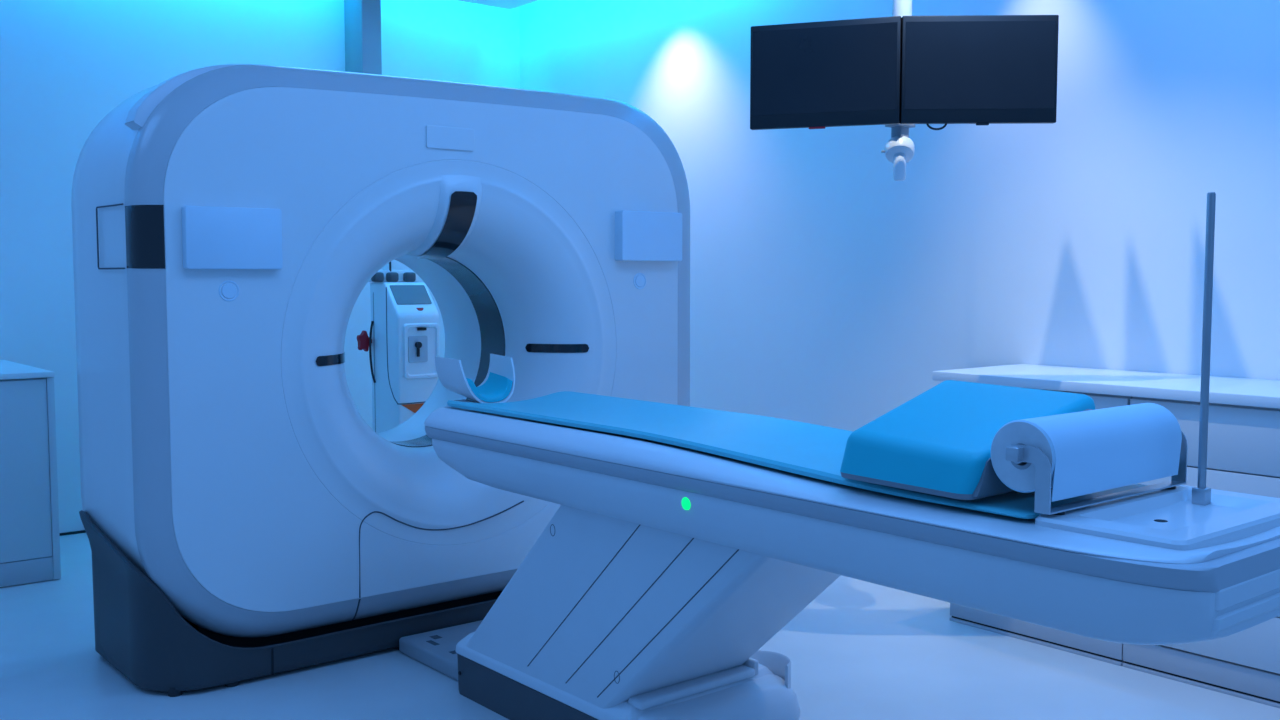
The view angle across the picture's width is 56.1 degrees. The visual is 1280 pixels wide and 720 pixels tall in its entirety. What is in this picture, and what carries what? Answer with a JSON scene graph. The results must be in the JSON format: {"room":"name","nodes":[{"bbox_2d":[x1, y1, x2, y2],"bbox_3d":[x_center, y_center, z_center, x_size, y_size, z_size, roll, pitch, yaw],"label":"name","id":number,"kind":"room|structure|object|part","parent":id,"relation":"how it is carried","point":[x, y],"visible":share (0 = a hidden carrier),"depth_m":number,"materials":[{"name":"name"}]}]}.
{"room":"radiology room","nodes":[
{"label":"radiology room","id":0,"kind":"room"},
{"bbox_2d":[0,0,519,532],"bbox_3d":[-3.030,-0.725,5.849,6.000,3.220,0.100,-3,5,-39],"label":"wall","id":1,"kind":"structure","parent":0,"point":[65,65],"depth_m":6.01,"materials":[{"name":"paint"}]},
{"bbox_2d":[59,530,85,535],"bbox_3d":[-3.034,0.880,5.888,5.900,0.012,0.010,-3,5,-39],"label":"baseboard","id":2,"kind":"structure","parent":1,"relation":"attached to","point":[81,531],"depth_m":6.03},
{"bbox_2d":[344,0,381,74],"bbox_3d":[-1.564,-1.669,6.784,0.118,1.470,0.220,-3,5,-39],"label":"trim","id":3,"kind":"structure","parent":1,"relation":"attached to","point":[362,18],"depth_m":6.70,"materials":[{"name":"white paint"}]},
{"bbox_2d":[457,0,538,8],"bbox_3d":[-0.503,-1.813,2.456,5.700,0.060,7.820,-3,5,-39],"label":"ceiling","id":4,"kind":"structure","parent":0,"point":[506,4],"depth_m":7.08,"materials":[{"name":"paint"}]},
{"bbox_2d":[881,0,914,180],"bbox_3d":[0.878,-1.249,4.013,0.150,1.285,0.248,1,4,11],"label":"mount","id":5,"kind":"object","parent":4,"relation":"hanging from","point":[899,150],"visible":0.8,"depth_m":4.07,"materials":[{"name":"white plastic"}]},
{"bbox_2d":[750,16,901,129],"bbox_3d":[0.615,-0.945,3.991,0.499,0.350,0.051,1,4,19],"label":"monitor","id":6,"kind":"object","parent":5,"relation":"attached to","point":[836,73],"visible":1,"depth_m":3.96,"materials":[{"name":"plastic"}]},
{"bbox_3d":[0.884,-0.663,4.086,0.042,0.105,0.059,1,4,12],"label":"handle","id":7,"kind":"part","parent":5,"relation":"part of","materials":[{"name":"white plastic"}]},
{"bbox_2d":[900,15,1058,129],"bbox_3d":[1.099,-0.931,3.903,0.500,0.365,0.051,0,4,2],"label":"monitor","id":8,"kind":"object","parent":5,"relation":"attached to","point":[956,69],"visible":1,"depth_m":3.88,"materials":[{"name":"plastic"}]},
{"bbox_2d":[0,533,1279,719],"bbox_3d":[-0.482,1.150,2.877,6.000,0.100,8.120,-3,5,-39],"label":"floor","id":9,"kind":"structure","parent":0,"point":[860,650],"depth_m":3.88,"materials":[{"name":"plastic"}]},
{"bbox_2d":[0,360,60,586],"bbox_3d":[-3.156,0.489,5.142,1.000,0.889,0.938,-3,5,-39],"label":"base cabinet","id":10,"kind":"object","parent":9,"relation":"on","point":[29,508],"visible":1,"depth_m":5.04,"materials":[{"name":"paint"}]},
{"bbox_3d":[-2.694,0.469,4.939,0.482,0.757,0.017,-3,5,-39],"label":"door","id":11,"kind":"part","parent":10,"relation":"part of","materials":[{"name":"paint"}]},
{"bbox_3d":[-2.783,0.479,5.454,0.028,0.865,0.930,-3,5,-39],"label":"panel","id":12,"kind":"part","parent":10,"relation":"part of","materials":[{"name":"paint"}]},
{"bbox_2d":[71,64,689,696],"bbox_3d":[-0.866,-0.026,4.561,2.313,2.007,0.889,-3,5,-39],"label":"scanner","id":13,"kind":"object","parent":9,"relation":"on","point":[242,518],"visible":0.79,"depth_m":3.93,"materials":[{"name":"plastic"}]},
{"bbox_3d":[-1.250,-0.374,3.689,0.300,0.189,0.032,-3,5,-39],"label":"display panel","id":14,"kind":"part","parent":13,"relation":"part of","materials":[{"name":"plastic"}]},
{"bbox_3d":[-0.885,0.849,4.640,1.840,0.190,0.580,-3,5,-39],"label":"frame","id":15,"kind":"part","parent":13,"relation":"part of","materials":[{"name":"white plastic"}]},
{"bbox_2d":[406,175,481,258],"bbox_3d":[-0.708,-0.509,4.310,0.170,0.292,0.303,-3,5,-39],"label":"hood","id":16,"kind":"object","parent":13,"relation":"attached to","point":[456,214],"depth_m":4.22,"materials":[{"name":"plastic"}]},
{"bbox_3d":[-0.657,-0.770,4.165,0.190,0.077,0.008,-3,5,-39],"label":"name plate","id":17,"kind":"part","parent":13,"relation":"part of","materials":[{"name":"plastic"}]},
{"bbox_3d":[0.037,-0.487,4.733,0.310,0.193,0.047,-3,5,-39],"label":"display panel","id":18,"kind":"part","parent":13,"relation":"part of","materials":[{"name":"plastic"}]},
{"bbox_2d":[357,260,439,432],"bbox_3d":[-1.244,0.156,6.261,0.367,1.404,0.403,-3,5,-39],"label":"cart","id":19,"kind":"object","parent":9,"relation":"on","point":[403,341],"visible":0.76,"depth_m":6.16,"materials":[{"name":"white plastic"}]},
{"bbox_3d":[-1.433,-0.099,6.248,0.081,0.110,0.031,-3,5,-39],"label":"star knob","id":20,"kind":"part","parent":19,"relation":"part of","materials":[{"name":"red plastic"}]},
{"bbox_3d":[-1.348,-0.426,6.165,0.058,0.050,0.050,-3,5,-39],"label":"knob","id":21,"kind":"part","parent":19,"relation":"part of","materials":[{"name":"grey plastic"}]},
{"bbox_3d":[-1.284,-0.429,6.219,0.058,0.050,0.050,-3,5,-39],"label":"knob","id":22,"kind":"part","parent":19,"relation":"part of","materials":[{"name":"grey plastic"}]},
{"bbox_3d":[-1.301,-0.441,6.302,0.246,0.061,0.122,-3,5,-39],"label":"rail","id":23,"kind":"part","parent":19,"relation":"part of","materials":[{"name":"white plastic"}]},
{"bbox_2d":[383,260,408,269],"bbox_3d":[-1.284,-0.508,6.311,0.119,0.086,0.081,-3,5,-39],"label":"canister","id":24,"kind":"object","parent":19,"relation":"on","point":[394,264],"depth_m":6.27,"materials":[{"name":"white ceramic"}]},
{"bbox_3d":[-1.207,-0.434,6.283,0.058,0.050,0.050,-3,5,-39],"label":"knob","id":25,"kind":"part","parent":19,"relation":"part of","materials":[{"name":"grey plastic"}]},
{"bbox_3d":[-1.132,-0.055,6.124,0.110,0.135,0.004,-3,5,-40],"label":"socket plate","id":26,"kind":"part","parent":19,"relation":"part of","materials":[{"name":"grey plastic"}]},
{"bbox_3d":[-1.115,-0.046,6.137,0.211,0.285,0.010,-3,5,-40],"label":"recess frame","id":27,"kind":"part","parent":19,"relation":"part of","materials":[{"name":"white plastic"}]},
{"bbox_2d":[399,620,482,680],"bbox_3d":[-0.551,0.986,4.082,0.365,0.056,0.450,-3,5,-39],"label":"base plate","id":28,"kind":"object","parent":9,"relation":"on","point":[436,649],"visible":0.37,"depth_m":4.06,"materials":[{"name":"grey plastic"}]},
{"bbox_2d":[424,406,1279,719],"bbox_3d":[0.336,0.644,3.002,0.657,0.891,2.416,-3,5,-39],"label":"table","id":29,"kind":"object","parent":9,"relation":"on","point":[656,585],"visible":0.87,"depth_m":2.84,"materials":[{"name":"plastic"}]},
{"bbox_2d":[435,354,514,402],"bbox_3d":[-0.517,0.081,3.998,0.224,0.182,0.263,-3,5,-39],"label":"holder","id":30,"kind":"object","parent":29,"relation":"attached to","point":[498,386],"visible":0.84,"depth_m":4.00,"materials":[{"name":"white plastic"}]},
{"bbox_2d":[682,497,689,509],"bbox_3d":[0.106,0.331,2.766,0.012,0.031,0.031,-3,5,-39],"label":"indicator light","id":31,"kind":"object","parent":29,"relation":"attached to","point":[685,500],"depth_m":2.76,"materials":[{"name":"green plastic"}]},
{"bbox_2d":[639,650,800,719],"bbox_3d":[0.199,0.963,3.267,0.562,0.218,0.225,-3,5,-39],"label":"hood","id":32,"kind":"object","parent":29,"relation":"attached to","point":[758,686],"depth_m":3.24,"materials":[{"name":"plastic"}]},
{"bbox_2d":[447,391,1147,518],"bbox_3d":[0.218,0.199,3.097,0.476,0.059,2.060,-3,5,-39],"label":"mattress","id":33,"kind":"object","parent":29,"relation":"on","point":[801,448],"visible":0.68,"depth_m":3.08,"materials":[{"name":"teal plastic"}]},
{"bbox_2d":[840,380,1094,499],"bbox_3d":[0.671,0.152,2.512,0.493,0.179,0.392,-3,5,-39],"label":"cushion","id":34,"kind":"object","parent":33,"relation":"on","point":[938,442],"visible":0.68,"depth_m":2.40,"materials":[{"name":"teal plastic"}]},
{"bbox_3d":[0.778,0.178,2.367,0.414,0.134,0.030,-3,5,-39],"label":"panel","id":35,"kind":"part","parent":34,"relation":"part of","materials":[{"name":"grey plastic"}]},
{"bbox_2d":[1006,431,1187,514],"bbox_3d":[0.896,0.206,2.319,0.540,0.125,0.082,-3,5,-39],"label":"holder","id":36,"kind":"object","parent":29,"relation":"on","point":[1016,453],"visible":0.7,"depth_m":2.17,"materials":[{"name":"metal"}]},
{"bbox_3d":[0.703,0.213,2.160,0.003,0.117,0.081,-3,5,-39],"label":"arm","id":37,"kind":"part","parent":36,"relation":"part of","materials":[{"name":"metal"}]},
{"bbox_2d":[991,403,1181,501],"bbox_3d":[0.876,0.170,2.336,0.471,0.142,0.134,-3,5,-39],"label":"paper roll","id":38,"kind":"object","parent":36,"relation":"on","point":[1090,451],"visible":0.94,"depth_m":2.24,"materials":[{"name":"white paper"}]},
{"bbox_3d":[1.089,0.191,2.477,0.003,0.117,0.081,-3,5,-39],"label":"arm","id":39,"kind":"part","parent":36,"relation":"part of","materials":[{"name":"metal"}]},
{"bbox_2d":[1035,485,1279,549],"bbox_3d":[1.011,0.316,2.199,0.550,0.078,0.332,-3,5,-39],"label":"tray","id":40,"kind":"object","parent":29,"relation":"on","point":[1164,519],"depth_m":2.14,"materials":[{"name":"plastic"}]},
{"bbox_2d":[1192,192,1215,504],"bbox_3d":[1.103,-0.019,2.336,0.026,0.610,0.028,-3,5,-39],"label":"pole","id":41,"kind":"object","parent":29,"relation":"on","point":[1201,494],"visible":1,"depth_m":2.33,"materials":[{"name":"metal"}]},
{"bbox_2d":[1192,487,1210,504],"bbox_3d":[1.103,0.267,2.357,0.026,0.034,0.028,-3,5,-39],"label":"socket","id":42,"kind":"object","parent":41,"relation":"attached to","point":[1200,495],"depth_m":2.35,"materials":[{"name":"metal"}]},
{"bbox_2d":[950,387,1131,665],"bbox_3d":[1.603,0.537,4.408,0.576,0.905,0.685,-3,5,-39],"label":"base cabinet","id":43,"kind":"object","parent":9,"relation":"on","point":[1109,652],"visible":0.18,"depth_m":4.19,"materials":[{"name":"paint"}]},
{"bbox_3d":[1.387,0.205,4.207,0.018,0.196,0.681,-3,5,-39],"label":"drawer","id":44,"kind":"part","parent":43,"relation":"part of","materials":[{"name":"paint"}]},
{"bbox_2d":[1123,397,1279,707],"bbox_3d":[2.040,0.575,3.879,0.576,0.905,0.680,-3,5,-39],"label":"base cabinet","id":45,"kind":"object","parent":9,"relation":"on","point":[1243,446],"visible":0.31,"depth_m":3.69,"materials":[{"name":"paint"}]},
{"bbox_2d":[932,364,1279,408],"bbox_3d":[1.795,0.086,4.129,0.598,0.034,1.470,-3,5,-39],"label":"countertop","id":46,"kind":"structure","parent":45,"relation":"on","point":[1171,386],"depth_m":4.11,"materials":[{"name":"laminate"}]},
{"bbox_3d":[1.824,0.243,3.678,0.018,0.196,0.676,-3,5,-39],"label":"drawer","id":47,"kind":"part","parent":45,"relation":"part of","materials":[{"name":"paint"}]},
{"bbox_3d":[1.824,0.553,3.700,0.018,0.416,0.676,-3,5,-39],"label":"drawer","id":48,"kind":"part","parent":45,"relation":"part of","materials":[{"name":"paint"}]},
{"bbox_3d":[1.824,0.849,3.720,0.018,0.168,0.676,-3,5,-39],"label":"drawer","id":49,"kind":"part","parent":45,"relation":"part of","materials":[{"name":"paint"}]},
{"bbox_2d":[519,0,1279,430],"bbox_3d":[1.827,-0.636,4.592,0.100,3.220,8.020,-3,5,-39],"label":"wall","id":50,"kind":"structure","parent":0,"point":[827,289],"depth_m":5.07,"materials":[{"name":"paint"}]}
]}

